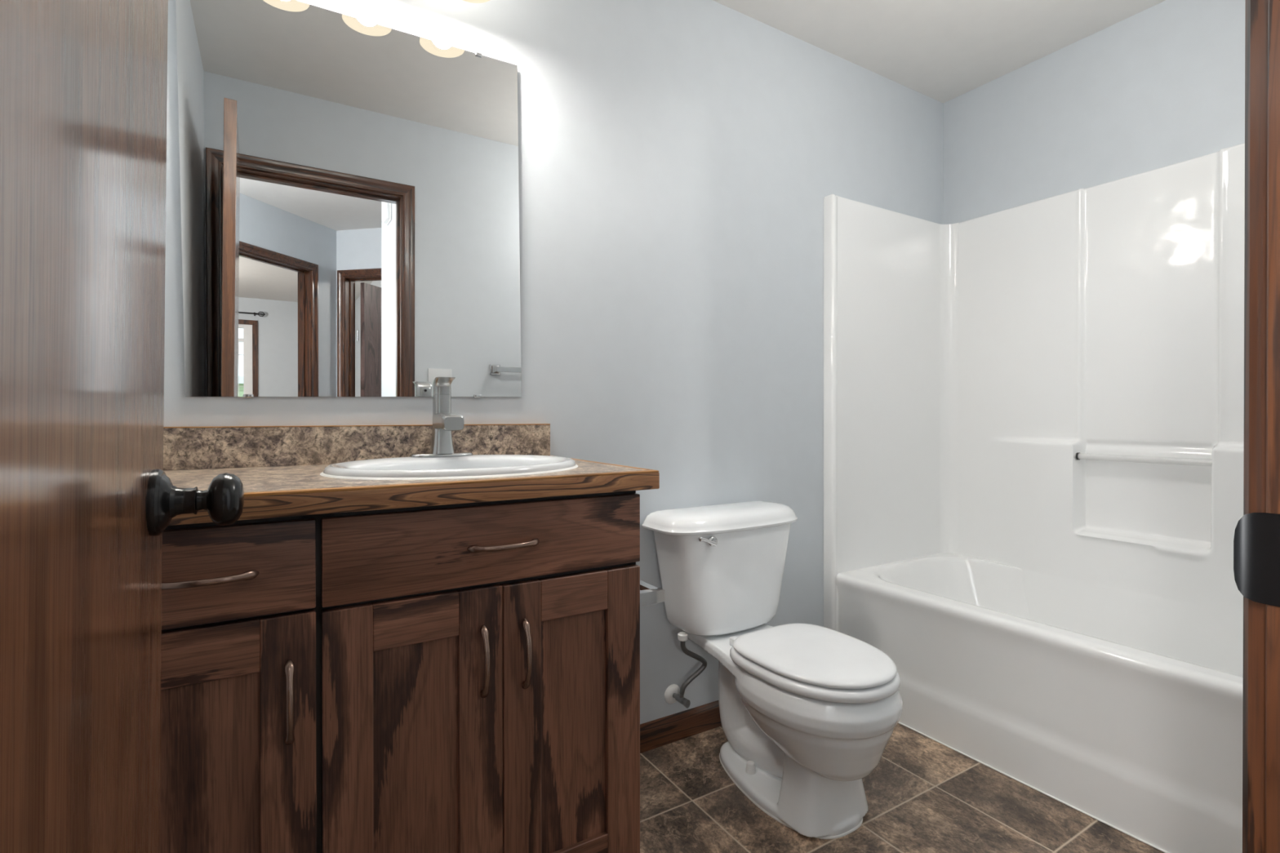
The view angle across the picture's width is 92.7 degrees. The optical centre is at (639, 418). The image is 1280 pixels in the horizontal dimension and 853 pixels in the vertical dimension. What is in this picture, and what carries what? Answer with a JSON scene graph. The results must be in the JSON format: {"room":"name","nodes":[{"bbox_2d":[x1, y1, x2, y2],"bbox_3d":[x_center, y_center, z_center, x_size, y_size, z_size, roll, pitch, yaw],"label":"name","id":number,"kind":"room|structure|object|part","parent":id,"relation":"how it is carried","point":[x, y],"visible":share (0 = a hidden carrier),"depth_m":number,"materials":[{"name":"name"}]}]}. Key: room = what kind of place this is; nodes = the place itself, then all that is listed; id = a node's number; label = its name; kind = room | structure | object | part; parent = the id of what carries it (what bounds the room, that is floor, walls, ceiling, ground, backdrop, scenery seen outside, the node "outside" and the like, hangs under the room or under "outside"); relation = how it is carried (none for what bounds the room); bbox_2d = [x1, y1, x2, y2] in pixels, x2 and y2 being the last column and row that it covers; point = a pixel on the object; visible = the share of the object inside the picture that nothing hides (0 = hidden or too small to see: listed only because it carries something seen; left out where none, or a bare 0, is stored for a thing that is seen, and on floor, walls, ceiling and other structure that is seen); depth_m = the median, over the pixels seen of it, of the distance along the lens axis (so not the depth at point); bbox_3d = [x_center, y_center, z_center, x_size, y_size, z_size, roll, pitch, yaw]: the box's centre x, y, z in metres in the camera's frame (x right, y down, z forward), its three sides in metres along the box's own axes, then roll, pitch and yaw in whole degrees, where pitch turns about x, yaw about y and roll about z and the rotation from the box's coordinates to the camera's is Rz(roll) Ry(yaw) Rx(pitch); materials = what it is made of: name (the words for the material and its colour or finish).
{"room":"bathroom","nodes":[
{"label":"bathroom","id":0,"kind":"room"},
{"bbox_2d":[163,0,943,724],"bbox_3d":[0.133,-0.181,2.036,2.991,2.433,0.100,0,0,-31],"label":"wall","id":1,"kind":"structure","parent":0,"point":[678,160],"depth_m":1.96,"materials":[{"name":"paint"}]},
{"bbox_2d":[175,0,521,397],"bbox_3d":[-0.653,-0.506,1.486,0.750,0.912,0.009,-1,1,-31],"label":"mirror","id":2,"kind":"object","parent":1,"relation":"attached to","point":[349,186],"visible":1,"depth_m":1.45,"materials":[{"name":"clear glass"}]},
{"bbox_2d":[163,424,550,470],"bbox_3d":[-0.642,0.063,1.494,0.900,0.088,0.020,0,0,-31],"label":"backsplash","id":3,"kind":"structure","parent":1,"relation":"attached to","point":[184,448],"depth_m":1.42,"materials":[{"name":"stone"}]},
{"bbox_2d":[462,0,489,3],"bbox_3d":[-0.596,-1.129,1.404,0.600,0.195,0.214,0,0,-31],"label":"vanity light","id":4,"kind":"object","parent":1,"relation":"attached to","point":[468,1],"visible":1,"depth_m":1.52,"materials":[{"name":"white glass"}]},
{"bbox_2d":[640,700,721,753],"bbox_3d":[0.217,0.994,2.026,1.131,0.083,0.012,0,0,-31],"label":"baseboard","id":5,"kind":"structure","parent":1,"relation":"attached to","point":[661,731],"depth_m":1.97,"materials":[{"name":"brown wood"}]},
{"bbox_2d":[664,631,706,708],"bbox_3d":[0.149,0.786,1.919,0.130,0.266,0.122,0,0,-31],"label":"supply valve","id":6,"kind":"object","parent":1,"relation":"attached to","point":[673,694],"visible":1,"depth_m":1.92,"materials":[{"name":"white plastic"}]},
{"bbox_3d":[0.144,0.890,1.909,0.019,0.027,0.022,0,0,-31],"label":"handle","id":7,"kind":"part","parent":6,"relation":"part of","materials":[{"name":"metal"}]},
{"bbox_2d":[640,723,1164,852],"bbox_3d":[1.247,1.084,-2.521,8.500,0.060,9.150,0,0,-31],"label":"floor","id":8,"kind":"structure","parent":0,"point":[923,795],"depth_m":1.61,"materials":[{"name":"tile"}]},
{"bbox_2d":[159,490,639,852],"bbox_3d":[-0.506,0.594,1.258,0.881,0.892,0.565,0,0,-31],"label":"vanity cabinet","id":9,"kind":"object","parent":8,"relation":"on","point":[457,677],"visible":0.95,"depth_m":1.03,"materials":[{"name":"brown wood"}]},
{"bbox_3d":[-0.635,0.612,0.898,0.134,0.462,0.005,0,0,-31],"label":"panel","id":10,"kind":"part","parent":9,"relation":"part of","materials":[{"name":"brown wood"}]},
{"bbox_3d":[-0.624,0.232,0.871,0.136,0.014,0.030,0,0,-31],"label":"handle","id":11,"kind":"part","parent":9,"relation":"part of","materials":[{"name":"silver metal"}]},
{"bbox_3d":[-0.633,0.229,0.894,0.279,0.139,0.018,0,0,-31],"label":"drawer","id":12,"kind":"part","parent":9,"relation":"part of","materials":[{"name":"brown wood"}]},
{"bbox_3d":[-0.633,0.612,0.895,0.279,0.614,0.018,0,0,-31],"label":"cabinet door","id":13,"kind":"part","parent":9,"relation":"part of","materials":[{"name":"brown wood"}]},
{"bbox_3d":[-0.533,0.436,0.928,0.014,0.132,0.030,0,0,-31],"label":"handle","id":14,"kind":"part","parent":9,"relation":"part of","materials":[{"name":"silver metal"}]},
{"bbox_2d":[163,423,659,525],"bbox_3d":[-0.495,0.082,1.268,0.915,0.129,0.560,0,0,-31],"label":"countertop","id":15,"kind":"structure","parent":9,"relation":"on","point":[279,468],"depth_m":1.28,"materials":[{"name":"laminate"}]},
{"bbox_2d":[409,377,472,457],"bbox_3d":[-0.458,-0.002,1.443,0.148,0.189,0.140,0,0,-31],"label":"faucet","id":16,"kind":"object","parent":15,"relation":"on","point":[444,421],"visible":1,"depth_m":1.46,"materials":[{"name":"silver metal"}]},
{"bbox_3d":[-0.480,0.088,1.481,0.148,0.007,0.053,0,0,-31],"label":"plate","id":17,"kind":"part","parent":16,"relation":"part of","materials":[{"name":"silver metal"}]},
{"bbox_3d":[-0.471,-0.077,1.464,0.043,0.039,0.074,0,0,-31],"label":"lever","id":18,"kind":"part","parent":16,"relation":"part of","materials":[{"name":"silver metal"}]},
{"bbox_3d":[-0.452,0.008,1.434,0.050,0.041,0.120,0,0,-31],"label":"spout","id":19,"kind":"part","parent":16,"relation":"part of","materials":[{"name":"silver metal"}]},
{"bbox_2d":[320,454,577,479],"bbox_3d":[-0.390,0.173,1.312,0.528,0.164,0.438,0,0,-31],"label":"sink","id":20,"kind":"object","parent":15,"relation":"in","point":[474,466],"visible":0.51,"depth_m":1.25,"materials":[{"name":"white ceramic"}]},
{"bbox_3d":[-0.381,0.613,1.049,0.294,0.612,0.018,0,0,-31],"label":"cabinet door","id":21,"kind":"part","parent":9,"relation":"part of","materials":[{"name":"brown wood"}]},
{"bbox_3d":[-0.385,0.612,1.050,0.144,0.461,0.005,0,0,-31],"label":"panel","id":22,"kind":"part","parent":9,"relation":"part of","materials":[{"name":"brown wood"}]},
{"bbox_3d":[-0.255,0.229,1.124,0.588,0.140,0.018,0,0,-31],"label":"drawer","id":23,"kind":"part","parent":9,"relation":"part of","materials":[{"name":"brown wood"}]},
{"bbox_3d":[-0.275,0.436,1.085,0.014,0.132,0.030,0,0,-31],"label":"handle","id":24,"kind":"part","parent":9,"relation":"part of","materials":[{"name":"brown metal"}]},
{"bbox_3d":[-0.242,0.231,1.104,0.136,0.014,0.030,0,0,-31],"label":"handle","id":25,"kind":"part","parent":9,"relation":"part of","materials":[{"name":"silver metal"}]},
{"bbox_3d":[-0.208,0.438,1.125,0.014,0.132,0.030,0,0,-31],"label":"handle","id":26,"kind":"part","parent":9,"relation":"part of","materials":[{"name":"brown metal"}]},
{"bbox_3d":[-0.129,0.613,1.202,0.293,0.610,0.018,0,0,-31],"label":"cabinet door","id":27,"kind":"part","parent":9,"relation":"part of","materials":[{"name":"brown wood"}]},
{"bbox_3d":[-0.132,0.613,1.204,0.146,0.458,0.005,0,0,-31],"label":"panel","id":28,"kind":"part","parent":9,"relation":"part of","materials":[{"name":"brown wood"}]},
{"bbox_2d":[640,580,665,607],"bbox_3d":[-0.035,0.404,1.435,0.110,0.046,0.199,0,0,-31],"label":"toilet paper holder","id":29,"kind":"object","parent":9,"relation":"attached to","point":[650,594],"visible":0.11,"depth_m":1.38,"materials":[{"name":"silver metal"}]},
{"bbox_2d":[641,500,902,839],"bbox_3d":[0.401,0.659,1.728,0.526,0.756,0.691,0,0,-31],"label":"toilet","id":30,"kind":"object","parent":8,"relation":"on","point":[808,712],"visible":1,"depth_m":1.66,"materials":[{"name":"ceramic"}]},
{"bbox_3d":[0.196,0.354,1.754,0.078,0.037,0.022,0,0,-36],"label":"flush lever","id":31,"kind":"part","parent":30,"relation":"part of","materials":[{"name":"silver metal"}]},
{"bbox_3d":[0.278,0.308,1.929,0.526,0.056,0.217,0,0,-31],"label":"tank lid","id":32,"kind":"part","parent":30,"relation":"part of","materials":[{"name":"ceramic"}]},
{"bbox_3d":[0.278,0.493,1.930,0.460,0.319,0.192,0,0,-31],"label":"tank","id":33,"kind":"part","parent":30,"relation":"part of","materials":[{"name":"ceramic"}]},
{"bbox_3d":[0.412,0.849,1.712,0.372,0.376,0.651,0,0,-31],"label":"bowl","id":34,"kind":"part","parent":30,"relation":"part of","materials":[{"name":"ceramic"}]},
{"bbox_3d":[0.469,0.649,1.617,0.359,0.028,0.426,0,0,-31],"label":"seat","id":35,"kind":"part","parent":30,"relation":"part of","materials":[{"name":"plastic"}]},
{"bbox_3d":[0.469,0.622,1.617,0.345,0.020,0.412,0,0,-31],"label":"lid","id":36,"kind":"part","parent":30,"relation":"part of","materials":[{"name":"plastic"}]},
{"bbox_2d":[823,142,1244,852],"bbox_3d":[1.412,0.098,1.883,0.764,1.874,1.492,0,0,-31],"label":"bathtub","id":37,"kind":"object","parent":8,"relation":"on","point":[1033,412],"visible":0.93,"depth_m":2.13,"materials":[{"name":"white plastic"}]},
{"bbox_3d":[1.047,0.096,2.482,0.764,1.874,0.089,0,0,-31],"label":"panel","id":38,"kind":"part","parent":37,"relation":"part of","materials":[{"name":"white plastic"}]},
{"bbox_3d":[1.716,0.018,2.017,0.106,1.714,1.405,0,0,-31],"label":"long panel","id":39,"kind":"part","parent":37,"relation":"part of","materials":[{"name":"white plastic"}]},
{"bbox_2d":[712,0,1165,103],"bbox_3d":[1.011,-1.410,-2.147,8.500,0.060,8.250,0,0,-31],"label":"ceiling","id":40,"kind":"structure","parent":0,"point":[942,51],"depth_m":2.20,"materials":[{"name":"paint"}]},
{"bbox_2d":[942,0,1244,224],"bbox_3d":[1.812,-0.182,2.058,0.100,2.433,1.610,0,0,-31],"label":"wall","id":41,"kind":"structure","parent":0,"point":[1162,85],"depth_m":2.20,"materials":[{"name":"paint"}]},
{"bbox_3d":[0.924,-0.175,0.642,2.891,2.433,0.115,0,0,-31],"label":"wall","id":42,"kind":"structure","parent":0,"visible":0},
{"bbox_2d":[0,0,244,852],"bbox_3d":[-0.352,0.008,0.346,0.186,2.046,0.696,1,0,-30],"label":"door","id":43,"kind":"structure","parent":42,"relation":"in","point":[87,499],"depth_m":0.39,"materials":[{"name":"brown wood"}]},
{"bbox_3d":[-0.441,0.084,0.626,0.057,0.054,0.054,1,0,-30],"label":"knob","id":44,"kind":"part","parent":43,"relation":"part of","materials":[{"name":"brown metal"}]},
{"bbox_2d":[1233,0,1279,852],"bbox_3d":[0.131,-0.016,0.159,0.823,2.120,0.151,0,0,-31],"label":"door frame","id":45,"kind":"structure","parent":42,"relation":"attached to","point":[1256,540],"depth_m":0.40,"materials":[{"name":"brown wood"}]},
{"bbox_3d":[0.097,-0.016,0.216,0.823,2.120,0.018,0,0,-31],"label":"casing","id":46,"kind":"part","parent":45,"relation":"part of","materials":[{"name":"brown wood"}]},
{"bbox_3d":[0.404,0.090,0.382,0.004,0.058,0.047,0,0,-36],"label":"strike plate","id":47,"kind":"part","parent":45,"relation":"part of","materials":[{"name":"brown metal"}]}
]}

